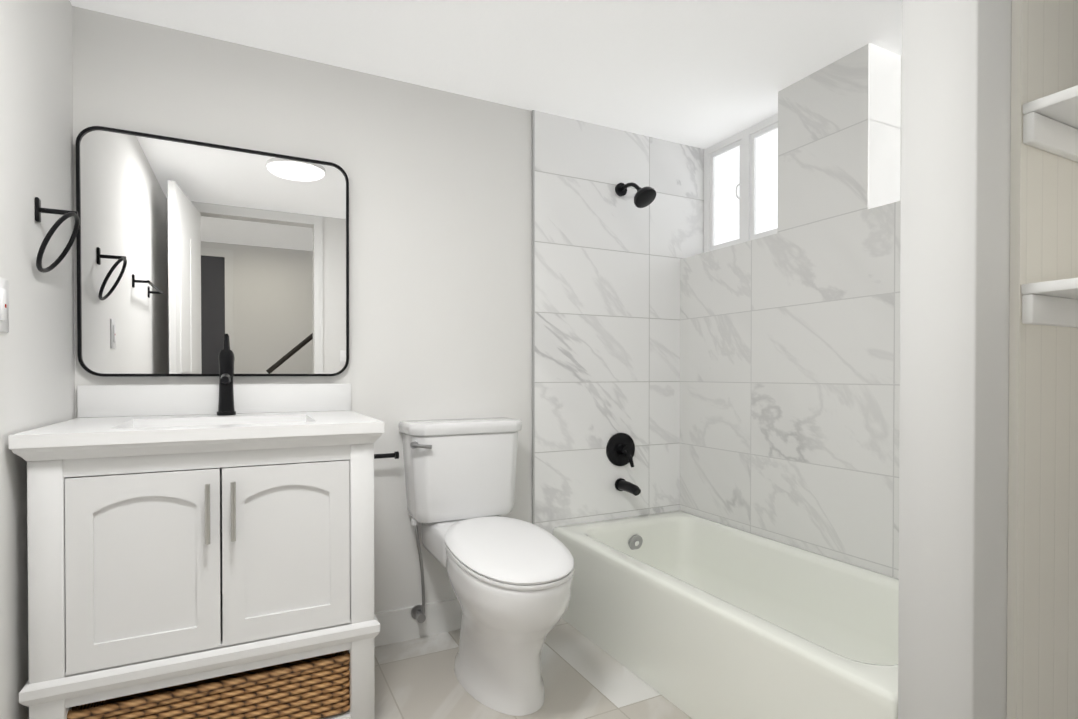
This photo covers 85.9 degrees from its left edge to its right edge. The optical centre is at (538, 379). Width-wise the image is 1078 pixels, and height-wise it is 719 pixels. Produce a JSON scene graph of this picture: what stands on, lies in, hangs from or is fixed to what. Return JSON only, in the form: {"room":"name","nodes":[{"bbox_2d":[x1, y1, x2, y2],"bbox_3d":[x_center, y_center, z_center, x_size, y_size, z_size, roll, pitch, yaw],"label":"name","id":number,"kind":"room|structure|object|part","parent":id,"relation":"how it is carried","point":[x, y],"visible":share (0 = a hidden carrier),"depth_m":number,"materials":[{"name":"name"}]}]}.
{"room":"bathroom","nodes":[
{"label":"bathroom","id":0,"kind":"room"},
{"bbox_2d":[0,0,74,718],"bbox_3d":[-0.474,-0.049,-0.342,0.200,2.180,4.700,0,1,-27],"label":"wall","id":1,"kind":"structure","parent":0,"point":[37,365],"depth_m":1.42,"materials":[{"name":"white paint"}]},
{"bbox_2d":[0,278,8,332],"bbox_3d":[-1.164,-0.163,1.258,0.010,0.116,0.072,0,1,-27],"label":"light switch","id":2,"kind":"object","parent":1,"relation":"attached to","point":[4,305],"visible":1,"depth_m":1.26,"materials":[{"name":"white plastic"}]},
{"bbox_2d":[35,197,79,272],"bbox_3d":[-1.241,-0.369,1.492,0.085,0.188,0.174,0,1,-27],"label":"towel ring","id":3,"kind":"object","parent":1,"relation":"attached to","point":[66,214],"visible":1,"depth_m":1.47,"materials":[{"name":"black metal"}]},
{"bbox_3d":[-1.276,-0.433,1.474,0.008,0.060,0.022,0,1,-27],"label":"plate","id":4,"kind":"part","parent":3,"relation":"part of","materials":[{"name":"black metal"}]},
{"bbox_3d":[-1.238,-0.433,1.493,0.077,0.013,0.013,0,1,-27],"label":"post","id":5,"kind":"part","parent":3,"relation":"part of","materials":[{"name":"black metal"}]},
{"bbox_2d":[72,6,531,612],"bbox_3d":[-0.338,-0.074,2.471,2.980,2.180,0.200,0,1,-27],"label":"wall","id":6,"kind":"structure","parent":0,"point":[440,254],"depth_m":2.24,"materials":[{"name":"white paint"}]},
{"bbox_2d":[76,126,348,376],"bbox_3d":[-1.066,-0.401,1.968,0.803,0.777,0.026,0,1,-27],"label":"mirror","id":7,"kind":"object","parent":6,"relation":"attached to","point":[190,253],"visible":0.96,"depth_m":1.94,"materials":[{"name":"black metal"}]},
{"bbox_2d":[77,384,350,417],"bbox_3d":[-1.066,0.065,1.978,0.814,0.100,0.020,0,1,-27],"label":"backsplash","id":8,"kind":"structure","parent":6,"relation":"attached to","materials":[{"name":"white stone"}]},
{"bbox_2d":[374,598,460,646],"bbox_3d":[-0.365,0.955,2.347,0.750,0.125,0.014,0,1,-27],"label":"baseboard","id":9,"kind":"structure","parent":6,"relation":"attached to","point":[402,624],"depth_m":2.28,"materials":[{"name":"white paint"}]},
{"bbox_2d":[70,0,901,148],"bbox_3d":[0.722,-1.195,0.363,2.980,0.100,4.900,0,1,-27],"label":"ceiling","id":10,"kind":"structure","parent":0,"point":[703,74],"depth_m":2.00,"materials":[{"name":"white paint"}]},
{"bbox_2d":[375,618,691,718],"bbox_3d":[0.239,1.076,1.339,2.980,0.100,2.760,0,1,-27],"label":"floor","id":11,"kind":"structure","parent":0,"point":[584,677],"depth_m":1.94,"materials":[{"name":"tile"}]},
{"bbox_2d":[9,334,383,718],"bbox_3d":[-0.935,0.435,1.723,0.814,1.174,0.599,0,1,-27],"label":"bathroom vanity","id":12,"kind":"object","parent":11,"relation":"on","point":[179,534],"visible":0.98,"depth_m":1.48,"materials":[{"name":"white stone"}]},
{"bbox_3d":[-1.144,0.604,1.356,0.065,0.842,0.065,0,1,-27],"label":"leg","id":13,"kind":"part","parent":12,"relation":"part of","materials":[{"name":"white wood"}]},
{"bbox_3d":[-0.963,0.457,1.423,0.314,0.457,0.020,0,1,-27],"label":"door","id":14,"kind":"part","parent":12,"relation":"part of","materials":[{"name":"white wood"}]},
{"bbox_2d":[9,411,383,448],"bbox_3d":[-0.936,0.133,1.721,0.814,0.030,0.597,0,1,-27],"label":"countertop","id":15,"kind":"structure","parent":12,"relation":"on","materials":[{"name":"white stone"}]},
{"bbox_2d":[217,334,235,415],"bbox_3d":[-1.008,-0.019,1.864,0.056,0.270,0.167,0,1,-27],"label":"faucet","id":16,"kind":"object","parent":15,"relation":"on","point":[226,356],"depth_m":1.90,"materials":[{"name":"black metal"}]},
{"bbox_3d":[-0.936,0.164,1.723,0.808,0.032,0.594,0,1,-27],"label":"moulding","id":17,"kind":"part","parent":12,"relation":"part of","materials":[{"name":"white wood"}]},
{"bbox_3d":[-0.940,0.712,1.734,0.796,0.051,0.580,0,1,-27],"label":"ledge moulding","id":18,"kind":"part","parent":12,"relation":"part of","materials":[{"name":"white wood"}]},
{"bbox_3d":[-0.822,0.203,1.496,0.640,0.043,0.020,0,1,-27],"label":"rail","id":19,"kind":"part","parent":12,"relation":"part of","materials":[{"name":"white"}]},
{"bbox_3d":[-0.834,0.335,1.458,0.012,0.150,0.035,0,1,-27],"label":"handle","id":20,"kind":"part","parent":12,"relation":"part of","materials":[{"name":"silver metal"}]},
{"bbox_3d":[-0.822,0.721,1.501,0.640,0.083,0.020,0,1,-27],"label":"rail","id":21,"kind":"part","parent":12,"relation":"part of","materials":[{"name":"white wood"}]},
{"bbox_2d":[67,650,349,718],"bbox_3d":[-0.926,0.866,1.709,0.691,0.170,0.471,0,1,-27],"label":"basket","id":22,"kind":"object","parent":12,"relation":"in","point":[317,687],"visible":0.38,"depth_m":1.55,"materials":[{"name":"wicker"}]},
{"bbox_3d":[-0.944,0.739,1.743,0.718,0.018,0.521,0,1,-27],"label":"floor panel","id":23,"kind":"part","parent":12,"relation":"part of","materials":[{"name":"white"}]},
{"bbox_3d":[-0.783,0.335,1.483,0.012,0.150,0.035,0,1,-27],"label":"handle","id":24,"kind":"part","parent":12,"relation":"part of","materials":[{"name":"silver metal"}]},
{"bbox_3d":[-0.678,0.456,1.567,0.314,0.457,0.020,0,1,-27],"label":"door","id":25,"kind":"part","parent":12,"relation":"part of","materials":[{"name":"white wood"}]},
{"bbox_2d":[320,710,350,718],"bbox_3d":[-0.943,0.965,1.743,0.762,0.025,0.557,0,1,-27],"label":"shelf","id":26,"kind":"object","parent":12,"relation":"attached to","point":[345,715],"depth_m":1.64,"materials":[{"name":"white"}]},
{"bbox_3d":[-0.515,0.601,1.674,0.065,0.842,0.065,0,1,-27],"label":"leg","id":27,"kind":"part","parent":12,"relation":"part of","materials":[{"name":"white wood"}]},
{"bbox_2d":[374,451,398,458],"bbox_3d":[-0.606,0.284,2.181,0.140,0.044,0.080,0,1,-27],"label":"toilet paper holder","id":28,"kind":"object","parent":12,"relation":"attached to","point":[395,454],"visible":0.44,"depth_m":2.17,"materials":[{"name":"black metal"}]},
{"bbox_2d":[398,417,573,715],"bbox_3d":[-0.155,0.590,1.983,0.457,0.859,0.839,0,1,-27],"label":"toilet","id":29,"kind":"object","parent":11,"relation":"on","point":[510,579],"visible":1,"depth_m":1.86,"materials":[{"name":"white ceramic"}]},
{"bbox_3d":[-0.454,0.913,2.225,0.034,0.034,0.020,0,1,-27],"label":"valve handle","id":30,"kind":"part","parent":29,"relation":"part of","materials":[{"name":"silver metal"}]},
{"bbox_3d":[-0.420,0.239,2.083,0.066,0.023,0.033,0,1,-27],"label":"lever arm","id":31,"kind":"part","parent":29,"relation":"part of"},
{"bbox_3d":[-0.298,0.365,2.265,0.429,0.325,0.195,0,1,-27],"label":"tank","id":32,"kind":"part","parent":29,"relation":"part of","materials":[{"name":"white ceramic"}]},
{"bbox_3d":[-0.297,0.180,2.260,0.457,0.044,0.210,0,1,-27],"label":"tank lid","id":33,"kind":"part","parent":29,"relation":"part of","materials":[{"name":"white ceramic"}]},
{"bbox_3d":[-0.099,0.544,1.838,0.358,0.066,0.531,0,1,-27],"label":"seat","id":34,"kind":"part","parent":29,"relation":"part of","materials":[{"name":"white plastic"}]},
{"bbox_3d":[-0.100,0.526,1.840,0.358,0.070,0.533,0,1,-27],"label":"lid","id":35,"kind":"part","parent":29,"relation":"part of","materials":[{"name":"white plastic"}]},
{"bbox_3d":[-0.120,0.772,1.883,0.352,0.496,0.620,0,1,-27],"label":"bowl","id":36,"kind":"part","parent":29,"relation":"part of","materials":[{"name":"white ceramic"}]},
{"bbox_2d":[553,511,898,718],"bbox_3d":[0.718,0.834,2.036,0.718,0.369,1.513,0,1,-27],"label":"bathtub","id":37,"kind":"object","parent":11,"relation":"on","point":[692,616],"visible":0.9,"depth_m":1.96,"materials":[{"name":"white ceramic"}]},
{"bbox_2d":[534,43,900,534],"bbox_3d":[0.634,-0.072,2.299,0.983,2.180,0.984,0,1,-27],"label":"wall","id":38,"kind":"structure","parent":0,"point":[607,258],"depth_m":2.65,"materials":[{"name":"tile"}]},
{"bbox_2d":[532,110,533,523],"bbox_3d":[-0.026,-0.074,2.509,0.006,2.180,0.013,0,1,-27],"label":"trim","id":39,"kind":"structure","parent":38,"relation":"attached to","point":[532,316],"depth_m":2.50,"materials":[{"name":"silver metal"}]},
{"bbox_2d":[606,182,655,495],"bbox_3d":[0.427,-0.198,2.610,0.156,1.435,0.213,0,1,-27],"label":"shower fixture","id":40,"kind":"object","parent":38,"relation":"attached to","point":[620,449],"visible":1,"depth_m":2.67,"materials":[{"name":"black metal"}]},
{"bbox_3d":[0.382,0.324,2.706,0.156,0.156,0.010,0,1,-27],"label":"valve plate","id":41,"kind":"part","parent":40,"relation":"part of","materials":[{"name":"black metal"}]},
{"bbox_3d":[0.414,0.492,2.643,0.048,0.054,0.134,0,1,-27],"label":"spout","id":42,"kind":"part","parent":40,"relation":"part of","materials":[{"name":"black metal"}]},
{"bbox_3d":[0.413,0.360,2.668,0.044,0.083,0.039,0,1,-27],"label":"valve lever","id":43,"kind":"part","parent":40,"relation":"part of","materials":[{"name":"black metal"}]},
{"bbox_3d":[0.417,-0.872,2.634,0.026,0.056,0.132,0,1,-27],"label":"arm","id":44,"kind":"part","parent":40,"relation":"part of"},
{"bbox_2d":[680,200,900,578],"bbox_3d":[1.117,0.213,2.239,0.177,1.610,1.531,0,1,-27],"label":"tiled wall","id":45,"kind":"structure","parent":0,"point":[789,387],"depth_m":2.24,"materials":[{"name":"tile"}]},
{"bbox_2d":[704,113,777,252],"bbox_3d":[0.988,-0.884,2.621,0.053,0.554,0.685,0,1,-27],"label":"sliding window","id":46,"kind":"structure","parent":45,"relation":"in","point":[740,186],"depth_m":2.69,"materials":[{"name":"white plastic"}]},
{"bbox_2d":[777,44,868,232],"bbox_3d":[1.128,-0.877,2.207,0.177,0.570,0.380,0,1,-27],"label":"tiled column","id":47,"kind":"structure","parent":0,"point":[823,144],"depth_m":2.15,"materials":[{"name":"tile"}]},
{"bbox_2d":[900,55,901,199],"bbox_3d":[1.530,-0.068,1.846,0.209,2.180,2.600,0,1,-27],"label":"wall","id":48,"kind":"structure","parent":0,"point":[900,140],"depth_m":2.07,"materials":[{"name":"white paint"}]},
{"bbox_2d":[898,0,1077,718],"bbox_3d":[1.175,-0.064,1.320,0.900,2.180,0.157,0,1,-27],"label":"wall","id":49,"kind":"structure","parent":0,"point":[954,312],"depth_m":1.11,"materials":[{"name":"white paint"}]},
{"bbox_2d":[1021,278,1077,327],"bbox_3d":[1.421,-0.143,0.956,0.778,0.075,0.711,0,1,-27],"label":"closet shelf","id":50,"kind":"object","parent":49,"relation":"attached to","point":[1051,303],"visible":1,"depth_m":1.09,"materials":[{"name":"white paint"}]},
{"bbox_2d":[1023,85,1077,161],"bbox_3d":[1.421,-0.483,0.953,0.778,0.075,0.711,0,1,-27],"label":"closet shelf","id":51,"kind":"object","parent":49,"relation":"attached to","point":[1050,123],"visible":1,"depth_m":1.09,"materials":[{"name":"white paint"}]}
]}

